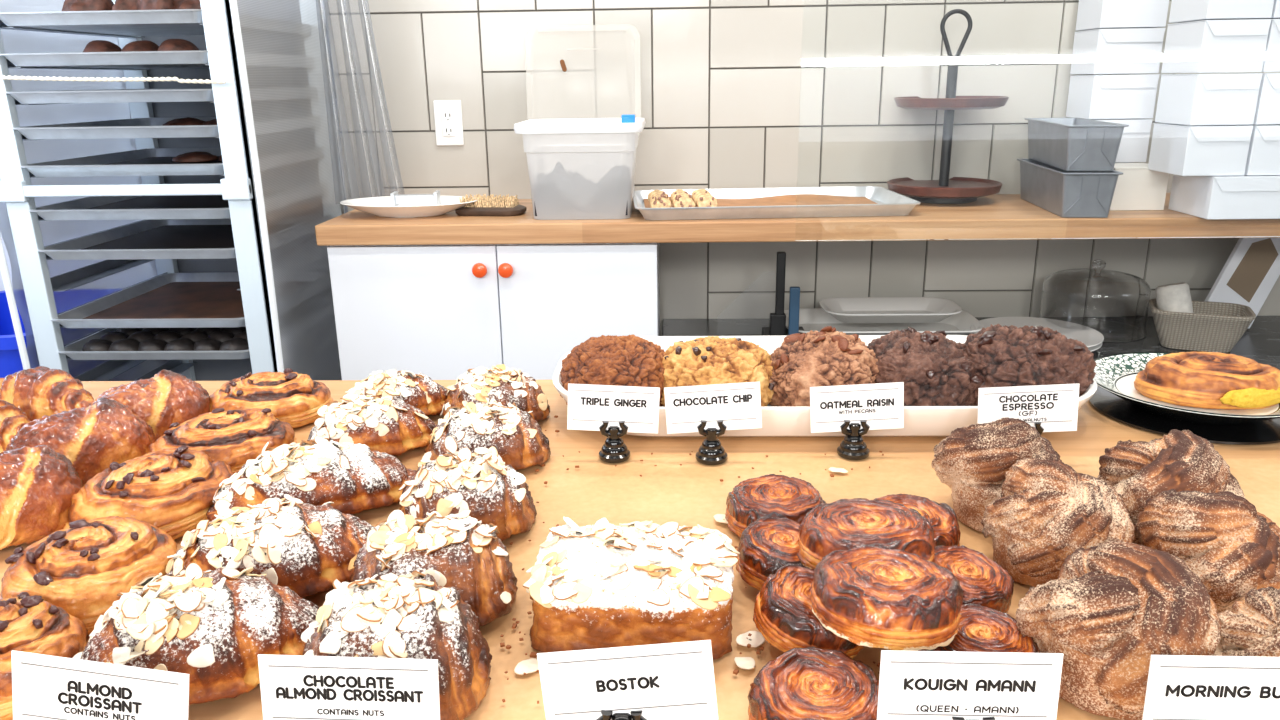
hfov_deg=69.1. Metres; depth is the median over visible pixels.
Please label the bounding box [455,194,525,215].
brush
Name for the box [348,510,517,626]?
croissant
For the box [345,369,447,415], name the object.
croissant
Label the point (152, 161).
sheet pan
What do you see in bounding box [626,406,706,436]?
platter
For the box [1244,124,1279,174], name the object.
box
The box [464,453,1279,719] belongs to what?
sheet
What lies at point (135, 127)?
sheet pan
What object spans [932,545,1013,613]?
kouign amann
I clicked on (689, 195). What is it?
cookie
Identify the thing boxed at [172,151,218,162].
pastry
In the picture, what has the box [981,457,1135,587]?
bun
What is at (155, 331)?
bun
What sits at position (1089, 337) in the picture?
round plate
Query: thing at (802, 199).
liner
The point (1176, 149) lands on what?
box
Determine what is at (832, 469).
flake
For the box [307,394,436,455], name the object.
croissant
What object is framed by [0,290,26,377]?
tub
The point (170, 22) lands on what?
sheet pan
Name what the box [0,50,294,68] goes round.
sheet pan
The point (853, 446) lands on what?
card holder
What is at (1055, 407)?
name card
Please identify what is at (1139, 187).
box
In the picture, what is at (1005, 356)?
cookie
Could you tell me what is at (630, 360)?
cookie
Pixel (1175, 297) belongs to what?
cloth
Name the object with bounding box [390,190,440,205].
cutter
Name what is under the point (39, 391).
croissant
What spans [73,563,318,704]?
croissant
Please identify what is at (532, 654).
crumbs
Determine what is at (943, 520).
kouign amann
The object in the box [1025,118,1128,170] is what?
pan
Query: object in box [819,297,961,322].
serving platter
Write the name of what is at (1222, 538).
bun
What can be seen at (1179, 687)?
name card
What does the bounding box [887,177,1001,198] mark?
tray
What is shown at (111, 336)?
bun
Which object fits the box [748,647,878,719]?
kouign amann
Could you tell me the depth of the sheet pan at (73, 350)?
2.15 m
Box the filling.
[534,202,627,215]
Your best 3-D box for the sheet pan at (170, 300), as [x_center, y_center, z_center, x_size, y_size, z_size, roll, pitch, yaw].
[-1.116,-0.158,2.373,0.471,0.026,0.542,0,17,2]
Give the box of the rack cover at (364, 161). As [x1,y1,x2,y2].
[0,0,404,380]
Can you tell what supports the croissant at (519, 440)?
on the sheet
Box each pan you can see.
[0,9,275,35]
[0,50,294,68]
[4,87,300,103]
[11,116,308,138]
[19,147,312,176]
[29,182,316,219]
[37,215,320,259]
[50,272,326,327]
[58,298,329,359]
[633,186,920,219]
[1017,159,1122,217]
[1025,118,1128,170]
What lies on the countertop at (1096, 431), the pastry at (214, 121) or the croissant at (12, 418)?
the croissant at (12, 418)
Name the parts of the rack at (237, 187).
post, post, post, post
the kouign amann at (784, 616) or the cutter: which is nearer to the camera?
the kouign amann at (784, 616)
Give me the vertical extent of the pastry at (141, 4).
0.079 m
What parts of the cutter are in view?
plate, plate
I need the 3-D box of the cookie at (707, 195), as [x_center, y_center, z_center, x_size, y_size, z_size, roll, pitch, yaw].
[0.161,-0.379,2.243,0.050,0.036,0.037,0,17,4]
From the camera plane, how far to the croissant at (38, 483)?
0.65 m
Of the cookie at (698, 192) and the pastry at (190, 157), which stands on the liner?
the cookie at (698, 192)
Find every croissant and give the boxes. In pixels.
[0,366,94,420]
[0,399,30,452]
[0,445,83,549]
[6,398,155,483]
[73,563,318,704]
[91,369,210,439]
[165,494,374,597]
[206,436,416,521]
[301,570,491,719]
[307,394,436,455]
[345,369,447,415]
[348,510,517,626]
[398,446,536,540]
[421,401,550,469]
[440,364,549,421]
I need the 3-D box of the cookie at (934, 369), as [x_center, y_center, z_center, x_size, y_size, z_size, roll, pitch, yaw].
[0.264,0.006,0.881,0.117,0.068,0.123,-2,17,-6]
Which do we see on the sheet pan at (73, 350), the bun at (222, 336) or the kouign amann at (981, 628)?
the bun at (222, 336)
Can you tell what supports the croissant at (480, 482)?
on the sheet
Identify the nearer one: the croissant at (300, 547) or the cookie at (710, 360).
the croissant at (300, 547)
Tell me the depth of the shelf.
2.46 m
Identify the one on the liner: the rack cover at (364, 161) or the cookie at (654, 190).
the cookie at (654, 190)
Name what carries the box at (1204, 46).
on the box at (1183, 99)
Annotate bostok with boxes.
[523,517,739,659]
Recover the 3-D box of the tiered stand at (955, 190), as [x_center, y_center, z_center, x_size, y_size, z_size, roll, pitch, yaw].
[0.788,-0.643,2.367,0.286,0.470,0.286,0,17,2]
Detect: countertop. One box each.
[0,380,1279,719]
[315,193,1279,245]
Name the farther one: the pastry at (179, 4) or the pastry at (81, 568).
the pastry at (179, 4)
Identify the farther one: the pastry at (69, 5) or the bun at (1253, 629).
the pastry at (69, 5)
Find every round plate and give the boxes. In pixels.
[970,317,1103,347]
[1088,343,1101,351]
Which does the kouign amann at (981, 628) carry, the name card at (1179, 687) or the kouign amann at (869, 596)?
the kouign amann at (869, 596)
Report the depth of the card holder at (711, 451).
0.77 m
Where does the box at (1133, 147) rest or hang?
on the box
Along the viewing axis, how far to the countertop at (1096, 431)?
0.82 m
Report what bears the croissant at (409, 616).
on the sheet
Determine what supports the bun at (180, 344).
on the sheet pan at (73, 350)
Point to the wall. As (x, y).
(715, 84)
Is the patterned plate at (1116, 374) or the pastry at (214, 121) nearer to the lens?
the patterned plate at (1116, 374)
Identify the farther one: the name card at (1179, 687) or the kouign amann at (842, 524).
the kouign amann at (842, 524)
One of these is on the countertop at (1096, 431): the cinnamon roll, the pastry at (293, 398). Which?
the pastry at (293, 398)
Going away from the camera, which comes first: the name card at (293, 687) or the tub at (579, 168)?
the name card at (293, 687)
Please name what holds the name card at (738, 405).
on the card holder at (711, 451)
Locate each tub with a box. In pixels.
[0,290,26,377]
[514,118,645,219]
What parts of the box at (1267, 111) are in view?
lid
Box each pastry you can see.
[0,516,176,634]
[0,592,87,719]
[62,0,113,10]
[63,445,232,539]
[112,0,137,9]
[137,0,174,9]
[148,408,296,473]
[162,117,204,125]
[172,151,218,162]
[173,0,200,8]
[203,119,216,124]
[210,368,332,427]
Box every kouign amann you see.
[725,474,825,537]
[736,517,809,589]
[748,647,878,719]
[753,563,864,658]
[797,498,935,568]
[810,545,963,650]
[874,494,960,546]
[918,603,1040,652]
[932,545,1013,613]
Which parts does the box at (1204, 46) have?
lid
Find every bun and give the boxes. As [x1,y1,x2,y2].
[82,339,111,350]
[100,331,128,342]
[108,338,139,350]
[117,328,142,335]
[128,331,154,341]
[138,338,166,350]
[142,328,169,334]
[154,331,181,342]
[164,338,194,350]
[168,328,194,335]
[181,331,208,341]
[194,327,220,334]
[194,338,221,350]
[207,331,233,342]
[220,327,245,335]
[220,338,248,350]
[233,331,247,340]
[931,417,1062,531]
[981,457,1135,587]
[1015,541,1221,719]
[1097,429,1245,544]
[1135,489,1279,612]
[1213,587,1279,656]
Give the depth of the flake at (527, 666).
0.51 m
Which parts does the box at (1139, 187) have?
lid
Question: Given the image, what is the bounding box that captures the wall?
[0,0,1279,335]
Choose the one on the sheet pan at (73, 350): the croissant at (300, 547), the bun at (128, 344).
the bun at (128, 344)
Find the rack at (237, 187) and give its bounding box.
[0,0,344,380]
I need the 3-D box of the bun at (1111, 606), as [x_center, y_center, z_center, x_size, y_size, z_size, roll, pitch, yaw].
[0.243,0.133,0.478,0.092,0.077,0.096,0,17,2]
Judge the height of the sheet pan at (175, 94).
0.026 m
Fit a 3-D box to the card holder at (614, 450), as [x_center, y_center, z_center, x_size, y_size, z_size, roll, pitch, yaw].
[-0.022,0.067,0.787,0.027,0.033,0.027,0,17,2]
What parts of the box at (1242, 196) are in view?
lid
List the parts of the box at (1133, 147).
lid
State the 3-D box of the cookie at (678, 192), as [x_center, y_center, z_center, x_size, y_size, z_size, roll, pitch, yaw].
[0.102,-0.402,2.320,0.051,0.037,0.033,5,18,19]
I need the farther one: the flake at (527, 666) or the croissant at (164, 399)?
the croissant at (164, 399)
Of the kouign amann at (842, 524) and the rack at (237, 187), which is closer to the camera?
the kouign amann at (842, 524)
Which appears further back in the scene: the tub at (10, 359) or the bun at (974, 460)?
the tub at (10, 359)
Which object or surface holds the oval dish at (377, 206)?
on the countertop at (995, 216)
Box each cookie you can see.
[560,334,666,405]
[648,190,662,200]
[649,191,668,200]
[650,194,670,202]
[650,197,670,207]
[661,336,773,406]
[670,189,685,197]
[671,191,688,202]
[672,193,691,201]
[672,194,690,205]
[674,197,695,206]
[691,189,709,199]
[693,191,707,200]
[694,193,710,206]
[696,194,716,203]
[697,196,717,206]
[769,326,878,406]
[867,326,984,405]
[963,324,1096,405]
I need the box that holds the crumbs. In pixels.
[500,415,883,703]
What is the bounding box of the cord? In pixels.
[0,75,225,83]
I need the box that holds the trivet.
[1088,385,1279,444]
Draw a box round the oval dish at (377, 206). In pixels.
[340,195,477,217]
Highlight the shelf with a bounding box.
[662,316,1279,369]
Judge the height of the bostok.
0.049 m
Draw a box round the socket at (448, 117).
[441,110,455,135]
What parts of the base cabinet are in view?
door, knob, knob, door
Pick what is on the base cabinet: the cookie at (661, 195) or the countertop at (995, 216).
the countertop at (995, 216)
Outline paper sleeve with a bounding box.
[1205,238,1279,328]
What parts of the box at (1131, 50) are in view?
lid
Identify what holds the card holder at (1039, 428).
on the sheet
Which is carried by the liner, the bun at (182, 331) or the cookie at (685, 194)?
the cookie at (685, 194)
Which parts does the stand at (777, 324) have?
post, post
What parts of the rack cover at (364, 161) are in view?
panel, panel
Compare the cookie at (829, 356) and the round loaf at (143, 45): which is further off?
the round loaf at (143, 45)
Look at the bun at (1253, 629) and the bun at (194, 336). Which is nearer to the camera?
the bun at (1253, 629)
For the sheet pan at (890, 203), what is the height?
0.031 m
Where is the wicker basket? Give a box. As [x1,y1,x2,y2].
[1149,298,1255,352]
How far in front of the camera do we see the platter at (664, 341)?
1.02 m
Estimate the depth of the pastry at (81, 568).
0.56 m
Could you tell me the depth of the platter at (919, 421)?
0.80 m
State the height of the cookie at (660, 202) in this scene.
0.040 m
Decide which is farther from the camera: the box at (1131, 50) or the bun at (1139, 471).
the box at (1131, 50)
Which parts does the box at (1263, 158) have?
lid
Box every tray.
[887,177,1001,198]
[894,96,1008,109]
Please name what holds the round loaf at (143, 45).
on the sheet pan at (198, 58)
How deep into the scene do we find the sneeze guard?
1.02 m
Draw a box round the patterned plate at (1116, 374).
[1094,352,1279,424]
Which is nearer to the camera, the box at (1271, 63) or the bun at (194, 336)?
the box at (1271, 63)
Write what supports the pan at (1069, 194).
on the countertop at (995, 216)
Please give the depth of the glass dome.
2.38 m
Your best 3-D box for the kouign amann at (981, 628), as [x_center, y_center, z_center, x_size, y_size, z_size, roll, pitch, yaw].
[0.180,0.154,0.494,0.061,0.030,0.064,7,18,23]
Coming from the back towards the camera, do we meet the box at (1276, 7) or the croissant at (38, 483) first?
the box at (1276, 7)
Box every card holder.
[596,710,646,719]
[599,421,630,462]
[695,420,727,464]
[837,420,869,459]
[952,716,994,719]
[1034,422,1043,435]
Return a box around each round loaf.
[83,40,121,51]
[121,40,158,51]
[158,39,198,50]
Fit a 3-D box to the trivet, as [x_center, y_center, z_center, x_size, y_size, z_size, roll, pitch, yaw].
[0.526,0.046,0.885,0.180,0.004,0.180,0,17,2]
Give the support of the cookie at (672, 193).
on the liner
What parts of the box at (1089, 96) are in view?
lid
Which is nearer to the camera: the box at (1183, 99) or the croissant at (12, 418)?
the croissant at (12, 418)
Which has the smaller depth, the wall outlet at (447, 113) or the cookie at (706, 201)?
the cookie at (706, 201)
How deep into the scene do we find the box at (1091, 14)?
2.26 m
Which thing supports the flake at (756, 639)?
on the sheet
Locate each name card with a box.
[11,650,189,719]
[258,654,439,719]
[537,640,717,719]
[567,384,659,433]
[664,382,761,433]
[810,382,903,432]
[877,650,1063,719]
[977,384,1079,431]
[1142,655,1279,719]
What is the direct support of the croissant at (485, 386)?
on the countertop at (1096, 431)
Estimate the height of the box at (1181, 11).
0.105 m
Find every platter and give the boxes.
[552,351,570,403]
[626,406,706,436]
[640,336,707,350]
[714,336,785,354]
[717,403,845,436]
[784,308,984,334]
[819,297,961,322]
[862,406,977,436]
[1078,378,1096,410]
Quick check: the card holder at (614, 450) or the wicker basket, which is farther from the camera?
the wicker basket
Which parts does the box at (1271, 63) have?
lid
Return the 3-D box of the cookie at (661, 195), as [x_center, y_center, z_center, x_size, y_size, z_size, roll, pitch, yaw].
[0.049,-0.379,2.241,0.052,0.042,0.031,-1,17,-1]
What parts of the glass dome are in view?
knob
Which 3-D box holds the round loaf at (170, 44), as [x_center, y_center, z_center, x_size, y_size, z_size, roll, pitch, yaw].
[-1.009,-0.676,2.035,0.086,0.051,0.100,1,17,7]
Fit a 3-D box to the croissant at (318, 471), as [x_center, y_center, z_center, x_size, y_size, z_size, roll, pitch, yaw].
[-0.244,0.085,0.701,0.155,0.053,0.091,-10,19,-28]
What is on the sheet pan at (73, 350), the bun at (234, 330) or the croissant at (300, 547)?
the bun at (234, 330)
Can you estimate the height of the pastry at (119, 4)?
0.074 m
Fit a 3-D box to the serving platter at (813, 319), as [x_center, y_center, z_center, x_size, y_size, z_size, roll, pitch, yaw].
[0.637,-0.090,2.482,0.510,0.040,0.250,0,17,2]
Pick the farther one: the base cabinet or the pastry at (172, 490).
the base cabinet
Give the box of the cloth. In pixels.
[1155,282,1192,312]
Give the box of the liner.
[644,194,877,207]
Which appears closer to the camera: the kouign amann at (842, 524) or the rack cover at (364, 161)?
the kouign amann at (842, 524)
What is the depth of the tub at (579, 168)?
2.15 m
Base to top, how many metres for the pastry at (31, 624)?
0.045 m
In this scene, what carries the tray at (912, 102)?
on the tiered stand at (955, 190)
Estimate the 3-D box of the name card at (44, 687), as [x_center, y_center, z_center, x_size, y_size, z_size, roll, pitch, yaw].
[-0.244,0.154,0.420,0.085,0.051,0.004,0,17,2]
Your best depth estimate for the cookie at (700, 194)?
2.28 m
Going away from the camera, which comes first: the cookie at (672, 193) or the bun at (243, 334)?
the bun at (243, 334)
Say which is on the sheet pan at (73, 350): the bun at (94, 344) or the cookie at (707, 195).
the bun at (94, 344)
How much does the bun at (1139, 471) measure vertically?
0.080 m
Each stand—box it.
[762,252,803,335]
[887,9,1008,203]
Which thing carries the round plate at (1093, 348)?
on the shelf
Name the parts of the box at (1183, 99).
lid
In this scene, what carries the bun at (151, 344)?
on the sheet pan at (73, 350)
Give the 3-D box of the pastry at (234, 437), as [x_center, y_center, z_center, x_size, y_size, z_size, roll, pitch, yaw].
[-0.353,0.067,0.783,0.101,0.043,0.121,14,22,40]
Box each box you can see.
[1066,74,1159,118]
[1070,28,1165,73]
[1076,0,1168,30]
[1091,119,1152,162]
[1110,163,1168,210]
[1148,123,1253,175]
[1155,73,1262,124]
[1161,19,1271,72]
[1168,174,1279,218]
[1169,0,1273,22]
[1233,73,1279,123]
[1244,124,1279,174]
[1262,19,1279,71]
[1264,0,1279,18]
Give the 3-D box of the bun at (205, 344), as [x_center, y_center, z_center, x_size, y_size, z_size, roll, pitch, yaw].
[-1.023,-0.034,2.199,0.072,0.033,0.070,6,18,22]
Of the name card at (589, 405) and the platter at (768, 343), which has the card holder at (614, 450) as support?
the name card at (589, 405)
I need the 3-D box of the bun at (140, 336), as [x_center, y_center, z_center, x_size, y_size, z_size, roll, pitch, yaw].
[-1.217,-0.053,2.271,0.069,0.034,0.070,-3,17,-7]
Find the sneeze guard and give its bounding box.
[795,0,1279,240]
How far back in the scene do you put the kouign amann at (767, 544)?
0.58 m
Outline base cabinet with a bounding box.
[327,243,659,379]
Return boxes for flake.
[514,658,538,674]
[714,514,727,523]
[734,657,754,668]
[736,631,764,646]
[829,467,847,472]
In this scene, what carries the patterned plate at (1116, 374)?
on the trivet
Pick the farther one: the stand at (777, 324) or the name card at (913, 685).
the stand at (777, 324)
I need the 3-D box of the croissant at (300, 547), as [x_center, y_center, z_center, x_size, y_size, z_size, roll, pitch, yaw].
[-0.236,0.117,0.595,0.148,0.052,0.092,-11,19,-30]
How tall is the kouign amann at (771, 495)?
0.028 m
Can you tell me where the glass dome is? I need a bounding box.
[1039,259,1150,342]
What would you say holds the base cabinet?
on the floor
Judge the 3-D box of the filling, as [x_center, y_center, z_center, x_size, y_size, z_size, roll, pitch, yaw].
[-0.136,-0.424,2.277,0.218,0.112,0.218,0,17,2]
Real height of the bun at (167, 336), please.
0.033 m
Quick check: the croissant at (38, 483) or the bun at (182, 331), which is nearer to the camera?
the croissant at (38, 483)
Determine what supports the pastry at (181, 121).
on the sheet pan at (135, 127)
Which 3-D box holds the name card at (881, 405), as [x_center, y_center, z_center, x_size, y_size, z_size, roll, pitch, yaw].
[0.182,0.040,0.779,0.080,0.044,0.003,0,17,2]
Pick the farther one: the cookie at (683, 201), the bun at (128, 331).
the bun at (128, 331)
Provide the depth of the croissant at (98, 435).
0.74 m
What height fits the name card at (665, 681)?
0.047 m
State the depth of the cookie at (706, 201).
2.20 m
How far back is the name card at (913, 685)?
0.42 m
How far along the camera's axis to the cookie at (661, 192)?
2.32 m
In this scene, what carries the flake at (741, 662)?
on the sheet
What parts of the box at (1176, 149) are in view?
lid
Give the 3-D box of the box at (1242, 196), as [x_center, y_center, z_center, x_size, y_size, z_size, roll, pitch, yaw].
[1.376,-0.380,2.119,0.242,0.093,0.172,0,17,2]
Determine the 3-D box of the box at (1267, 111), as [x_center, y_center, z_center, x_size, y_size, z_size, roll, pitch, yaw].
[1.394,-0.579,2.056,0.136,0.105,0.157,0,17,2]
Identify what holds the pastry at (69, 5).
on the sheet pan at (170, 22)
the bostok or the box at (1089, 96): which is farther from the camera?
the box at (1089, 96)
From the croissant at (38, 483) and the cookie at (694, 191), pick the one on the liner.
the cookie at (694, 191)
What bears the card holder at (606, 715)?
on the sheet
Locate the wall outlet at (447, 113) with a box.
[433,100,463,145]
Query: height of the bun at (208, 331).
0.034 m
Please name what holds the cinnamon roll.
on the patterned plate at (1116, 374)
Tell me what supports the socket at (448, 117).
attached to the wall outlet at (447, 113)
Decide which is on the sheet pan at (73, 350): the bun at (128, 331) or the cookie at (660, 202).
the bun at (128, 331)
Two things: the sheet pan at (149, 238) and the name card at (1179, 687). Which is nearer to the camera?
the name card at (1179, 687)
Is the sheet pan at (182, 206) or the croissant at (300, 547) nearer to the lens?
the croissant at (300, 547)
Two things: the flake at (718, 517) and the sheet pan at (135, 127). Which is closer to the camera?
the flake at (718, 517)
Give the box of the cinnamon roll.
[1134,351,1279,409]
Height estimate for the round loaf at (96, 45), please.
0.051 m
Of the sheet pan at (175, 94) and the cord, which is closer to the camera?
the cord
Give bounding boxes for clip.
[621,114,634,122]
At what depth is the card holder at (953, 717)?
0.42 m

